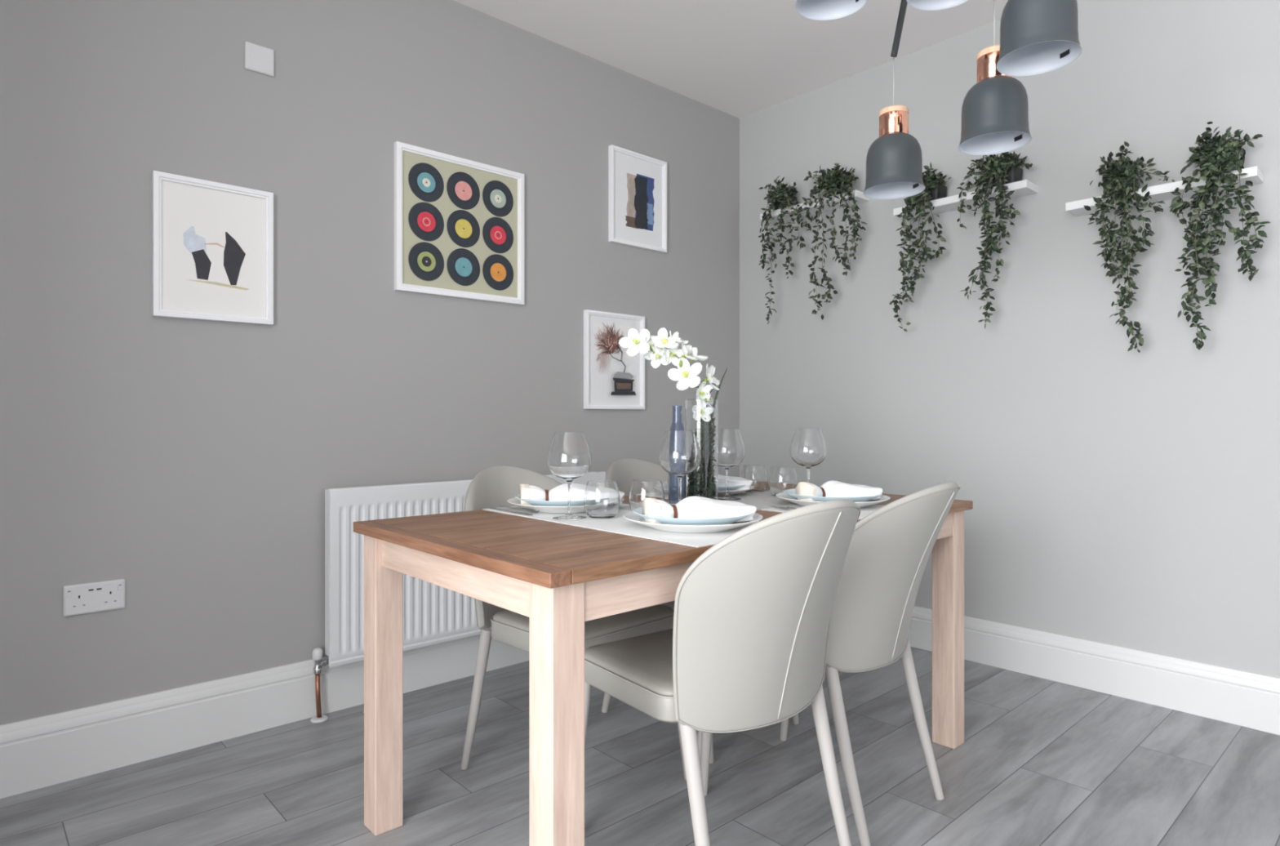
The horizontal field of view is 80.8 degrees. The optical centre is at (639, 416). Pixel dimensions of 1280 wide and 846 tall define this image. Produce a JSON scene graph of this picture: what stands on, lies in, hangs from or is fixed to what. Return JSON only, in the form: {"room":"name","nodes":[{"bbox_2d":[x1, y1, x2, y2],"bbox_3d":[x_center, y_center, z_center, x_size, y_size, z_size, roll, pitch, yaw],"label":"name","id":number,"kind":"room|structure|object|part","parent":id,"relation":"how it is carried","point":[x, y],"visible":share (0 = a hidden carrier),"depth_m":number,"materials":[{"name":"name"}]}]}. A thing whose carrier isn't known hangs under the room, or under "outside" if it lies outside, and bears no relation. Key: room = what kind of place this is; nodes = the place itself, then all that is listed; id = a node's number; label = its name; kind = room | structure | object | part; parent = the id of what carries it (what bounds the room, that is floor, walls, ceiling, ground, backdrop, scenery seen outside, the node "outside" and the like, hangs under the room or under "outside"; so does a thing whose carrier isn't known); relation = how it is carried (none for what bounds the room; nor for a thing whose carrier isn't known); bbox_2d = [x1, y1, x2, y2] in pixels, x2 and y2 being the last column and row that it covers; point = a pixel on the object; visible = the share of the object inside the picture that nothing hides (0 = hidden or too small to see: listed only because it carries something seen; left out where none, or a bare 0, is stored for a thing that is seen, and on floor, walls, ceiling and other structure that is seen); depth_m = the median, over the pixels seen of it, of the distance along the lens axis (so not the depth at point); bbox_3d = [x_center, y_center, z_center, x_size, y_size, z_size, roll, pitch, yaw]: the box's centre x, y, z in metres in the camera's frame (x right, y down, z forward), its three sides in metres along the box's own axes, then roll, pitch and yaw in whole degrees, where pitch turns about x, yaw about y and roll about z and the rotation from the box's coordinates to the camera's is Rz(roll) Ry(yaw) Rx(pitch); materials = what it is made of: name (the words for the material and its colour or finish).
{"room":"dining room","nodes":[
{"label":"dining room","id":0,"kind":"room"},
{"bbox_2d":[0,0,739,724],"bbox_3d":[-1.476,-0.254,2.348,5.588,2.767,0.100,0,0,-42],"label":"wall","id":1,"kind":"structure","parent":0,"point":[190,463],"depth_m":2.51,"materials":[{"name":"grey paint"}]},
{"bbox_2d":[62,578,124,616],"bbox_3d":[-1.579,0.523,2.177,0.146,0.086,0.013,0,0,-42],"label":"wall socket","id":2,"kind":"object","parent":1,"relation":"attached to","point":[105,595],"visible":1,"depth_m":2.17,"materials":[{"name":"white plastic"}]},
{"bbox_2d":[66,590,71,595],"bbox_3d":[-1.621,0.501,2.134,0.012,0.016,0.004,0,0,-42],"label":"rocker switch","id":3,"kind":"object","parent":2,"relation":"attached to","point":[68,593],"depth_m":2.13,"materials":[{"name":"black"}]},
{"bbox_2d":[117,583,122,589],"bbox_3d":[-1.532,0.501,2.215,0.012,0.016,0.004,0,0,-42],"label":"rocker switch","id":4,"kind":"object","parent":2,"relation":"attached to","point":[119,585],"depth_m":2.21,"materials":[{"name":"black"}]},
{"bbox_2d":[151,170,273,324],"bbox_3d":[-1.346,-0.523,2.383,0.338,0.436,0.023,0,0,-42],"label":"framed picture","id":5,"kind":"object","parent":1,"relation":"attached to","point":[212,242],"visible":1,"depth_m":2.38,"materials":[{"name":"white paper"}]},
{"bbox_2d":[244,41,274,76],"bbox_3d":[-1.253,-1.177,2.475,0.088,0.088,0.013,0,0,-42],"label":"plate","id":6,"kind":"object","parent":1,"relation":"attached to","point":[258,59],"visible":1,"depth_m":2.47,"materials":[{"name":"white plastic"}]},
{"bbox_2d":[0,634,528,798],"bbox_3d":[-1.436,0.933,2.304,5.388,0.193,0.018,0,0,-42],"label":"baseboard","id":7,"kind":"structure","parent":1,"relation":"attached to","point":[50,749],"depth_m":2.34,"materials":[{"name":"white wood"}]},
{"bbox_2d":[310,471,605,722],"bbox_3d":[-0.651,0.638,2.974,1.269,0.783,0.088,0,0,-42],"label":"radiator","id":8,"kind":"object","parent":1,"relation":"attached to","point":[433,614],"visible":0.43,"depth_m":2.65,"materials":[{"name":"white metal"}]},
{"bbox_2d":[327,471,591,489],"bbox_3d":[-0.627,0.254,2.987,1.192,0.010,0.043,0,0,-42],"label":"grille","id":9,"kind":"object","parent":8,"relation":"attached to","point":[457,484],"depth_m":2.81,"materials":[{"name":"white metal"}]},
{"bbox_2d":[394,141,524,305],"bbox_3d":[-0.699,-0.744,2.974,0.560,0.548,0.023,0,0,-42],"label":"framed picture","id":10,"kind":"object","parent":1,"relation":"attached to","point":[459,222],"visible":1,"depth_m":2.95,"materials":[{"name":"white"}]},
{"bbox_2d":[583,309,644,408],"bbox_3d":[-0.112,-0.259,3.505,0.358,0.446,0.032,0,0,-42],"label":"framed picture","id":11,"kind":"object","parent":1,"relation":"attached to","point":[614,379],"visible":0.98,"depth_m":3.48,"materials":[{"name":"white paper"}]},
{"bbox_2d":[608,144,666,253],"bbox_3d":[-0.005,-1.036,3.608,0.360,0.446,0.023,0,0,-42],"label":"framed picture","id":12,"kind":"object","parent":1,"relation":"attached to","point":[637,182],"visible":1,"depth_m":3.60,"materials":[{"name":"white paper"}]},
{"bbox_2d":[519,483,624,505],"bbox_3d":[-0.197,0.218,2.131,0.286,0.060,0.171,0,0,-12],"label":"napkin","id":13,"kind":"object","parent":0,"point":[560,493],"visible":0.46,"depth_m":2.08,"materials":[{"name":"white"}]},
{"bbox_2d":[544,489,548,500],"bbox_3d":[-0.263,0.227,2.113,0.008,0.043,0.043,0,0,-12],"label":"napkin ring","id":14,"kind":"object","parent":13,"relation":"on","point":[546,491],"visible":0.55,"depth_m":2.09,"materials":[{"name":"metal"}]},
{"bbox_2d":[0,646,1279,845],"bbox_3d":[0.372,1.080,0.326,5.388,0.100,5.379,0,0,-42],"label":"floor","id":15,"kind":"structure","parent":0,"point":[1040,761],"depth_m":2.11,"materials":[{"name":"grey laminate"}]},
{"bbox_2d":[460,465,686,779],"bbox_3d":[-0.234,0.595,2.204,0.644,0.875,0.485,0,0,45],"label":"dining chair","id":16,"kind":"object","parent":15,"relation":"on","point":[492,486],"visible":0.32,"depth_m":2.13,"materials":[{"name":"grey leather"}]},
{"bbox_3d":[-0.471,0.814,2.170,0.134,0.437,0.035,0,0,45],"label":"leg","id":17,"kind":"part","parent":16,"relation":"part of","materials":[{"name":"grey"}]},
{"bbox_3d":[-0.378,0.396,2.346,0.238,0.478,0.486,0,0,45],"label":"backrest","id":18,"kind":"part","parent":16,"relation":"part of","materials":[{"name":"grey"}]},
{"bbox_3d":[-0.154,0.591,2.126,0.362,0.054,0.428,0,0,45],"label":"seat","id":19,"kind":"part","parent":16,"relation":"part of","materials":[{"name":"grey"}]},
{"bbox_2d":[493,604,674,640],"bbox_3d":[-0.154,0.553,2.126,0.356,0.026,0.422,0,0,45],"label":"seat cushion","id":20,"kind":"object","parent":16,"relation":"on","point":[616,626],"depth_m":2.02,"materials":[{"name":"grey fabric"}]},
{"bbox_3d":[0.111,0.821,2.149,0.077,0.422,0.033,0,0,32],"label":"leg","id":21,"kind":"part","parent":16,"relation":"part of","materials":[{"name":"grey"}]},
{"bbox_2d":[353,484,973,845],"bbox_3d":[0.162,0.647,2.133,1.627,0.765,0.850,0,0,-42],"label":"dining table","id":22,"kind":"object","parent":15,"relation":"on","point":[562,577],"visible":0.57,"depth_m":1.56,"materials":[{"name":"brown wood"}]},
{"bbox_3d":[-0.647,0.660,1.896,0.072,0.739,0.072,0,0,-42],"label":"leg","id":23,"kind":"part","parent":22,"relation":"part of","materials":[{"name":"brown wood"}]},
{"bbox_3d":[-0.149,0.660,1.351,0.072,0.739,0.072,0,0,-42],"label":"leg","id":24,"kind":"part","parent":22,"relation":"part of","materials":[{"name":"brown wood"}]},
{"bbox_2d":[482,503,759,546],"bbox_3d":[-0.024,0.264,1.964,0.385,0.003,0.840,0,0,-42],"label":"table runner","id":25,"kind":"object","parent":22,"relation":"on","point":[618,523],"visible":0.36,"depth_m":1.77,"materials":[{"name":"white fabric"}]},
{"bbox_2d":[489,506,533,515],"bbox_3d":[-0.358,0.261,2.074,0.016,0.002,0.214,0,0,-42],"label":"knife","id":26,"kind":"object","parent":25,"relation":"on","point":[511,511],"visible":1,"depth_m":2.06,"materials":[{"name":"silver metal"}]},
{"bbox_2d":[498,505,539,511],"bbox_3d":[-0.334,0.255,2.102,0.190,0.009,0.040,0,0,45],"label":"spoon","id":27,"kind":"object","parent":25,"relation":"on","point":[526,508],"visible":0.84,"depth_m":2.09,"materials":[{"name":"silver metal"}]},
{"bbox_2d":[506,497,623,513],"bbox_3d":[-0.210,0.248,2.135,0.330,0.028,0.330,0,0,-42],"label":"charger plate","id":28,"kind":"object","parent":25,"relation":"on","point":[580,508],"visible":0.38,"depth_m":2.01,"materials":[{"name":"white"}]},
{"bbox_2d":[515,493,583,506],"bbox_3d":[-0.210,0.239,2.135,0.285,0.032,0.285,0,0,-42],"label":"dinner plate","id":29,"kind":"object","parent":28,"relation":"on","point":[544,503],"visible":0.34,"depth_m":2.02,"materials":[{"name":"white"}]},
{"bbox_2d":[546,431,591,519],"bbox_3d":[-0.183,0.151,1.946,0.116,0.222,0.116,0,0,-42],"label":"wine glass","id":30,"kind":"object","parent":25,"relation":"on","point":[569,458],"visible":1,"depth_m":1.91,"materials":[{"name":"clear glass"}]},
{"bbox_2d":[583,480,620,518],"bbox_3d":[-0.099,0.215,1.960,0.095,0.094,0.095,0,0,-42],"label":"tumbler","id":31,"kind":"object","parent":25,"relation":"on","point":[602,500],"visible":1,"depth_m":1.92,"materials":[{"name":"clear glass"}]},
{"bbox_2d":[629,479,665,511],"bbox_3d":[0.019,0.215,1.984,0.095,0.094,0.095,0,0,-42],"label":"tumbler","id":32,"kind":"object","parent":25,"relation":"on","point":[641,489],"visible":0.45,"depth_m":1.95,"materials":[{"name":"clear glass"}]},
{"bbox_2d":[623,511,763,533],"bbox_3d":[0.126,0.248,1.789,0.330,0.028,0.330,0,0,-42],"label":"charger plate","id":33,"kind":"object","parent":25,"relation":"on","point":[632,516],"visible":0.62,"depth_m":1.68,"materials":[{"name":"white"}]},
{"bbox_2d":[633,503,752,524],"bbox_3d":[0.126,0.239,1.789,0.285,0.032,0.285,0,0,-42],"label":"dinner plate","id":34,"kind":"object","parent":33,"relation":"on","point":[719,521],"visible":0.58,"depth_m":1.68,"materials":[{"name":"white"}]},
{"bbox_2d":[664,491,668,498],"bbox_3d":[0.089,0.264,2.515,0.155,0.005,0.157,0,0,-42],"label":"table runner","id":35,"kind":"object","parent":22,"relation":"on","point":[666,493],"depth_m":2.52,"materials":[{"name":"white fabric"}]},
{"bbox_2d":[662,484,754,496],"bbox_3d":[0.219,0.248,2.535,0.330,0.028,0.330,0,0,-42],"label":"charger plate","id":36,"kind":"object","parent":35,"relation":"on","point":[721,493],"visible":0.21,"depth_m":2.43,"materials":[{"name":"white"}]},
{"bbox_2d":[662,481,745,490],"bbox_3d":[0.219,0.239,2.535,0.285,0.032,0.285,0,0,-42],"label":"dinner plate","id":37,"kind":"object","parent":36,"relation":"on","point":[732,487],"visible":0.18,"depth_m":2.43,"materials":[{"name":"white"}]},
{"bbox_2d":[619,490,797,510],"bbox_3d":[0.293,0.262,2.296,0.730,0.005,0.305,0,0,-42],"label":"table runner","id":38,"kind":"object","parent":22,"relation":"on","point":[761,500],"visible":0.27,"depth_m":2.32,"materials":[{"name":"grey fabric"}]},
{"bbox_2d":[668,405,685,503],"bbox_3d":[0.111,0.113,2.253,0.052,0.292,0.052,0,0,-42],"label":"glass bottle","id":39,"kind":"object","parent":38,"relation":"on","point":[677,424],"visible":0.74,"depth_m":2.24,"materials":[{"name":"blue"}]},
{"bbox_2d":[658,430,701,502],"bbox_3d":[0.109,0.148,2.050,0.116,0.222,0.116,0,0,-42],"label":"wine glass","id":40,"kind":"object","parent":38,"relation":"on","point":[679,454],"visible":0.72,"depth_m":2.01,"materials":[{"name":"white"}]},
{"bbox_2d":[684,399,718,499],"bbox_3d":[0.189,0.103,2.299,0.100,0.312,0.100,0,0,-42],"label":"glass vase","id":41,"kind":"object","parent":38,"relation":"on","point":[701,415],"visible":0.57,"depth_m":2.25,"materials":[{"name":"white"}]},
{"bbox_2d":[618,327,727,399],"bbox_3d":[0.101,-0.014,2.292,0.334,0.520,0.084,0,0,1],"label":"flower spray","id":42,"kind":"object","parent":41,"relation":"in","point":[653,348],"visible":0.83,"depth_m":2.29,"materials":[{"name":"white plant"}]},
{"bbox_3d":[-0.018,-0.226,2.282,0.100,0.088,0.034,0,0,11],"label":"flower","id":43,"kind":"part","parent":42,"relation":"part of","materials":[{"name":"white plant"}]},
{"bbox_3d":[0.041,-0.209,2.286,0.074,0.073,0.027,0,0,-21],"label":"flower","id":44,"kind":"part","parent":42,"relation":"part of","materials":[{"name":"white plant"}]},
{"bbox_3d":[0.052,-0.184,2.284,0.078,0.074,0.047,0,0,3],"label":"flower","id":45,"kind":"part","parent":42,"relation":"part of","materials":[{"name":"white plant"}]},
{"bbox_3d":[0.074,-0.239,2.280,0.085,0.069,0.058,0,0,-2],"label":"flower","id":46,"kind":"part","parent":42,"relation":"part of","materials":[{"name":"white plant"}]},
{"bbox_3d":[0.103,-0.190,2.288,0.079,0.070,0.034,0,0,-42],"label":"flower","id":47,"kind":"part","parent":42,"relation":"part of","materials":[{"name":"white plant"}]},
{"bbox_3d":[0.117,-0.243,2.297,0.048,0.041,0.059,0,0,27],"label":"flower","id":48,"kind":"part","parent":42,"relation":"part of","materials":[{"name":"white plant"}]},
{"bbox_3d":[0.135,-0.129,2.276,0.106,0.102,0.046,0,0,8],"label":"flower","id":49,"kind":"part","parent":42,"relation":"part of","materials":[{"name":"white plant"}]},
{"bbox_3d":[0.152,-0.203,2.292,0.050,0.065,0.076,0,0,8],"label":"flower","id":50,"kind":"part","parent":42,"relation":"part of","materials":[{"name":"white plant"}]},
{"bbox_3d":[0.183,-0.192,2.304,0.051,0.041,0.057,0,0,-4],"label":"flower","id":51,"kind":"part","parent":42,"relation":"part of","materials":[{"name":"white plant"}]},
{"bbox_3d":[0.189,-0.072,2.285,0.075,0.070,0.028,0,0,-42],"label":"flower","id":52,"kind":"part","parent":42,"relation":"part of","materials":[{"name":"white plant"}]},
{"bbox_3d":[0.216,-0.055,2.296,0.025,0.065,0.061,0,0,6],"label":"flower","id":53,"kind":"part","parent":42,"relation":"part of","materials":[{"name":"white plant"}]},
{"bbox_3d":[0.224,-0.121,2.291,0.037,0.082,0.083,0,0,32],"label":"flower","id":54,"kind":"part","parent":42,"relation":"part of","materials":[{"name":"white plant"}]},
{"bbox_3d":[0.234,-0.012,2.301,0.068,0.280,0.003,0,0,0],"label":"blade","id":55,"kind":"part","parent":42,"relation":"part of","materials":[{"name":"grey plant"}]},
{"bbox_2d":[718,428,745,500],"bbox_3d":[0.275,0.148,2.368,0.116,0.222,0.116,0,0,-42],"label":"wine glass","id":56,"kind":"object","parent":38,"relation":"on","point":[731,448],"visible":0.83,"depth_m":2.33,"materials":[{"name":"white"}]},
{"bbox_2d":[768,466,797,495],"bbox_3d":[0.469,0.212,2.467,0.095,0.094,0.095,0,0,-42],"label":"tumbler","id":57,"kind":"object","parent":38,"relation":"on","point":[780,478],"visible":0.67,"depth_m":2.43,"materials":[{"name":"clear glass"}]},
{"bbox_2d":[790,427,826,482],"bbox_3d":[0.539,0.148,2.405,0.116,0.222,0.116,0,0,-42],"label":"wine glass","id":58,"kind":"object","parent":38,"relation":"on","point":[808,449],"visible":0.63,"depth_m":2.36,"materials":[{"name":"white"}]},
{"bbox_2d":[741,464,768,492],"bbox_3d":[0.402,0.218,2.643,0.095,0.094,0.095,0,0,-42],"label":"tumbler","id":59,"kind":"object","parent":22,"relation":"on","point":[757,473],"visible":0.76,"depth_m":2.61,"materials":[{"name":"clear glass"}]},
{"bbox_2d":[761,504,802,512],"bbox_3d":[0.427,0.264,2.150,0.175,0.005,0.086,0,0,-42],"label":"table runner","id":60,"kind":"object","parent":22,"relation":"on","point":[776,509],"depth_m":2.14,"materials":[{"name":"white fabric"}]},
{"bbox_2d":[768,505,796,509],"bbox_3d":[0.441,0.259,2.090,0.021,0.011,0.190,0,0,-42],"label":"fork","id":61,"kind":"object","parent":60,"relation":"on","point":[773,506],"visible":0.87,"depth_m":2.12,"materials":[{"name":"silver metal"}]},
{"bbox_2d":[857,504,884,519],"bbox_3d":[0.630,0.264,2.080,0.335,0.005,0.150,0,0,-42],"label":"table runner","id":62,"kind":"object","parent":22,"relation":"on","point":[867,510],"depth_m":2.12,"materials":[{"name":"white fabric"}]},
{"bbox_2d":[775,492,890,507],"bbox_3d":[0.570,0.248,2.230,0.330,0.028,0.330,0,0,-42],"label":"charger plate","id":63,"kind":"object","parent":62,"relation":"on","point":[782,495],"visible":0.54,"depth_m":2.15,"materials":[{"name":"white"}]},
{"bbox_3d":[0.975,0.660,2.378,0.072,0.739,0.072,0,0,-42],"label":"leg","id":64,"kind":"part","parent":22,"relation":"part of","materials":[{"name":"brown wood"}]},
{"bbox_2d":[601,457,799,763],"bbox_3d":[0.157,0.595,2.613,0.485,0.875,0.644,0,0,-42],"label":"dining chair","id":65,"kind":"object","parent":15,"relation":"on","point":[624,471],"visible":0.11,"depth_m":2.78,"materials":[{"name":"grey"}]},
{"bbox_3d":[-0.082,0.814,2.590,0.035,0.437,0.134,0,0,-42],"label":"leg","id":66,"kind":"part","parent":65,"relation":"part of","materials":[{"name":"grey"}]},
{"bbox_3d":[0.021,0.396,2.761,0.486,0.478,0.238,0,0,-42],"label":"backrest","id":67,"kind":"part","parent":65,"relation":"part of","materials":[{"name":"grey"}]},
{"bbox_3d":[0.232,0.591,2.530,0.428,0.054,0.362,0,0,-42],"label":"seat","id":68,"kind":"part","parent":65,"relation":"part of","materials":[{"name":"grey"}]},
{"bbox_3d":[0.199,0.821,2.265,0.033,0.422,0.077,0,0,-30],"label":"leg","id":69,"kind":"part","parent":65,"relation":"part of","materials":[{"name":"grey"}]},
{"bbox_3d":[0.499,0.821,2.539,0.077,0.422,0.033,0,0,35],"label":"leg","id":70,"kind":"part","parent":65,"relation":"part of","materials":[{"name":"grey"}]},
{"bbox_2d":[584,498,860,845],"bbox_3d":[0.188,0.595,1.674,0.485,0.875,0.644,0,0,-37],"label":"dining chair","id":71,"kind":"object","parent":15,"relation":"on","point":[744,649],"visible":0.99,"depth_m":1.47,"materials":[{"name":"grey leather"}]},
{"bbox_3d":[-0.145,0.821,1.781,0.077,0.422,0.033,0,0,40],"label":"leg","id":72,"kind":"part","parent":71,"relation":"part of","materials":[{"name":"grey"}]},
{"bbox_2d":[584,628,673,696],"bbox_3d":[0.121,0.553,1.764,0.422,0.026,0.356,0,0,-37],"label":"seat cushion","id":73,"kind":"object","parent":71,"relation":"on","point":[642,664],"depth_m":1.68,"materials":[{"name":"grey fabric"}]},
{"bbox_3d":[0.121,0.591,1.764,0.428,0.054,0.362,0,0,-37],"label":"seat","id":74,"kind":"part","parent":71,"relation":"part of","materials":[{"name":"grey"}]},
{"bbox_3d":[0.122,0.814,1.445,0.035,0.437,0.134,0,0,-37],"label":"leg","id":75,"kind":"part","parent":71,"relation":"part of","materials":[{"name":"grey"}]},
{"bbox_3d":[0.180,0.821,2.024,0.033,0.422,0.077,0,0,-24],"label":"leg","id":76,"kind":"part","parent":71,"relation":"part of","materials":[{"name":"grey"}]},
{"bbox_3d":[0.309,0.396,1.513,0.486,0.478,0.238,0,0,-37],"label":"backrest","id":77,"kind":"part","parent":71,"relation":"part of","materials":[{"name":"grey"}]},
{"bbox_3d":[0.428,0.814,1.673,0.035,0.437,0.134,0,0,-37],"label":"leg","id":78,"kind":"part","parent":71,"relation":"part of","materials":[{"name":"grey"}]},
{"bbox_2d":[697,481,959,845],"bbox_3d":[0.528,0.595,2.029,0.644,0.875,0.485,0,0,45],"label":"dining chair","id":79,"kind":"object","parent":15,"relation":"on","point":[890,548],"visible":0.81,"depth_m":1.81,"materials":[{"name":"grey leather"}]},
{"bbox_3d":[0.183,0.821,2.086,0.077,0.422,0.033,0,0,32],"label":"leg","id":80,"kind":"part","parent":79,"relation":"part of","materials":[{"name":"grey"}]},
{"bbox_3d":[0.469,0.821,2.374,0.033,0.422,0.077,0,0,-32],"label":"leg","id":81,"kind":"part","parent":79,"relation":"part of","materials":[{"name":"grey"}]},
{"bbox_3d":[0.496,0.814,1.792,0.134,0.437,0.035,0,0,45],"label":"leg","id":82,"kind":"part","parent":79,"relation":"part of","materials":[{"name":"grey"}]},
{"bbox_3d":[0.671,0.396,1.887,0.238,0.478,0.486,0,0,45],"label":"backrest","id":83,"kind":"part","parent":79,"relation":"part of","materials":[{"name":"grey"}]},
{"bbox_3d":[0.765,0.814,2.063,0.134,0.437,0.035,0,0,45],"label":"leg","id":84,"kind":"part","parent":79,"relation":"part of","materials":[{"name":"grey"}]},
{"bbox_2d":[641,496,756,523],"bbox_3d":[0.132,0.218,1.783,0.255,0.060,0.152,0,0,-22],"label":"napkin","id":85,"kind":"object","parent":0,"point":[691,507],"visible":0.7,"depth_m":1.74,"materials":[{"name":"white fabric"}]},
{"bbox_2d":[671,504,677,518],"bbox_3d":[0.077,0.227,1.757,0.008,0.043,0.038,0,0,-22],"label":"napkin ring","id":86,"kind":"object","parent":85,"relation":"on","point":[675,509],"visible":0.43,"depth_m":1.74,"materials":[{"name":"metal"}]},
{"bbox_2d":[667,474,752,490],"bbox_3d":[0.229,0.218,2.530,0.268,0.060,0.160,0,0,-12],"label":"napkin","id":87,"kind":"object","parent":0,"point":[732,481],"visible":0.16,"depth_m":2.48,"materials":[{"name":"white"}]},
{"bbox_2d":[453,0,1008,118],"bbox_3d":[0.372,-1.687,0.326,5.588,0.100,5.579,0,0,-42],"label":"ceiling","id":88,"kind":"structure","parent":0,"point":[739,59],"depth_m":3.23,"materials":[{"name":"white paint"}]},
{"bbox_2d":[795,0,867,20],"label":"pendant lamp","id":89,"kind":"object","parent":88,"relation":"hanging from","point":[815,10],"depth_m":1.77,"materials":[{"name":"grey"}]},
{"bbox_3d":[0.690,-1.166,1.894,0.017,0.379,0.324,0,0,1],"label":"arm","id":90,"kind":"part","parent":89,"relation":"part of","materials":[{"name":"grey"}]},
{"bbox_2d":[862,0,968,199],"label":"pendant lamp","id":91,"kind":"object","parent":88,"relation":"hanging from","point":[894,160],"depth_m":2.00,"materials":[{"name":"grey metal"}]},
{"bbox_3d":[0.692,-0.688,2.049,0.160,0.146,0.160,0,0,-42],"label":"lamp shade","id":92,"kind":"part","parent":91,"relation":"part of","materials":[{"name":"grey"}]},
{"bbox_2d":[958,0,1082,155],"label":"pendant lamp","id":93,"kind":"object","parent":88,"relation":"hanging from","point":[1038,37],"depth_m":1.66,"materials":[{"name":"grey metal"}]},
{"bbox_3d":[0.849,-0.727,1.801,0.160,0.146,0.160,0,0,-42],"label":"lamp shade","id":94,"kind":"part","parent":93,"relation":"part of","materials":[{"name":"grey"}]},
{"bbox_3d":[0.840,-0.827,1.586,0.160,0.146,0.160,0,0,-42],"label":"lamp shade","id":95,"kind":"part","parent":93,"relation":"part of","materials":[{"name":"grey"}]},
{"bbox_2d":[783,488,882,502],"bbox_3d":[0.570,0.239,2.230,0.285,0.032,0.285,0,0,-42],"label":"dinner plate","id":96,"kind":"object","parent":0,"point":[791,492],"visible":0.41,"depth_m":2.12,"materials":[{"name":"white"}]},
{"bbox_2d":[795,480,882,501],"bbox_3d":[0.576,0.218,2.223,0.255,0.060,0.152,0,0,-30],"label":"napkin","id":97,"kind":"object","parent":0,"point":[833,488],"visible":0.65,"depth_m":2.18,"materials":[{"name":"white"}]},
{"bbox_2d":[820,487,826,496],"bbox_3d":[0.524,0.227,2.190,0.008,0.043,0.038,0,0,-30],"label":"napkin ring","id":98,"kind":"object","parent":97,"relation":"on","point":[822,488],"visible":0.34,"depth_m":2.18,"materials":[{"name":"metal"}]},
{"bbox_2d":[739,0,1279,677],"bbox_3d":[2.431,-0.254,2.140,0.100,2.767,5.479,0,0,-42],"label":"wall","id":99,"kind":"structure","parent":0,"point":[1121,497],"depth_m":2.92,"materials":[{"name":"grey paint"}]},
{"bbox_2d":[760,190,869,223],"bbox_3d":[0.851,-1.031,3.710,0.115,0.030,0.560,0,0,-42],"label":"wall shelf","id":100,"kind":"object","parent":99,"relation":"attached to","point":[860,197],"visible":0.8,"depth_m":3.66,"materials":[{"name":"white paint"}]},
{"bbox_2d":[758,176,805,324],"bbox_3d":[0.715,-0.842,3.757,0.191,0.755,0.261,0,0,-14],"label":"trailing plant","id":101,"kind":"object","parent":100,"relation":"on","point":[781,197],"visible":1,"depth_m":3.75,"materials":[{"name":"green plant"}]},
{"bbox_3d":[0.736,-1.081,3.826,0.092,0.070,0.094,0,0,-42],"label":"pot","id":102,"kind":"part","parent":101,"relation":"part of","materials":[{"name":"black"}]},
{"bbox_2d":[796,163,866,319],"bbox_3d":[0.917,-0.842,3.565,0.203,0.764,0.426,0,0,-42],"label":"trailing plant","id":103,"kind":"object","parent":100,"relation":"on","point":[836,181],"visible":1,"depth_m":3.52,"materials":[{"name":"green plant"}]},
{"bbox_3d":[0.952,-1.081,3.590,0.092,0.070,0.094,0,0,-42],"label":"pot","id":104,"kind":"part","parent":103,"relation":"part of","materials":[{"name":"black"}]},
{"bbox_2d":[893,179,1037,220],"bbox_3d":[1.353,-0.905,3.160,0.115,0.030,0.560,0,0,-42],"label":"wall shelf","id":105,"kind":"object","parent":99,"relation":"attached to","point":[1025,187],"visible":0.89,"depth_m":3.11,"materials":[{"name":"white paint"}]},
{"bbox_2d":[889,162,951,331],"bbox_3d":[1.207,-0.732,3.223,0.246,0.719,0.194,0,0,13],"label":"trailing plant","id":106,"kind":"object","parent":105,"relation":"on","point":[934,189],"visible":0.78,"depth_m":3.20,"materials":[{"name":"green plant"}]},
{"bbox_3d":[1.264,-0.955,3.248,0.092,0.070,0.094,0,0,-42],"label":"pot","id":107,"kind":"part","parent":106,"relation":"part of","materials":[{"name":"black"}]},
{"bbox_2d":[956,151,1032,328],"bbox_3d":[1.416,-0.714,3.010,0.189,0.726,0.276,0,0,-42],"label":"trailing plant","id":108,"kind":"object","parent":105,"relation":"on","point":[997,171],"visible":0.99,"depth_m":2.99,"materials":[{"name":"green plant"}]},
{"bbox_3d":[1.474,-0.955,3.018,0.092,0.070,0.094,0,0,-42],"label":"pot","id":109,"kind":"part","parent":108,"relation":"part of","materials":[{"name":"black"}]},
{"bbox_2d":[908,605,1279,734],"bbox_3d":[2.360,0.940,2.130,0.018,0.180,5.361,0,0,-42],"label":"baseboard","id":110,"kind":"structure","parent":99,"relation":"attached to","point":[1247,699],"depth_m":2.76,"materials":[{"name":"white wood"}]},
{"bbox_2d":[1065,166,1263,216],"bbox_3d":[1.824,-0.785,2.645,0.115,0.030,0.560,0,0,-42],"label":"wall shelf","id":111,"kind":"object","parent":99,"relation":"attached to","point":[1161,192],"visible":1,"depth_m":2.60,"materials":[{"name":"white paint"}]},
{"bbox_2d":[1084,141,1175,352],"bbox_3d":[1.730,-0.607,2.668,0.178,0.761,0.252,0,0,-23],"label":"trailing plant","id":112,"kind":"object","parent":111,"relation":"on","point":[1121,177],"visible":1,"depth_m":2.65,"materials":[{"name":"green plant"}]},
{"bbox_3d":[1.742,-0.835,2.724,0.092,0.070,0.094,0,0,-42],"label":"pot","id":113,"kind":"part","parent":112,"relation":"part of","materials":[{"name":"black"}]},
{"bbox_2d":[1169,121,1270,350],"bbox_3d":[1.891,-0.595,2.474,0.212,0.750,0.227,0,0,5],"label":"trailing plant","id":114,"kind":"object","parent":111,"relation":"on","point":[1216,156],"visible":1,"depth_m":2.45,"materials":[{"name":"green plant"}]},
{"bbox_3d":[1.935,-0.835,2.513,0.092,0.070,0.094,0,0,-42],"label":"pot","id":115,"kind":"part","parent":114,"relation":"part of","materials":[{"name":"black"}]}
]}

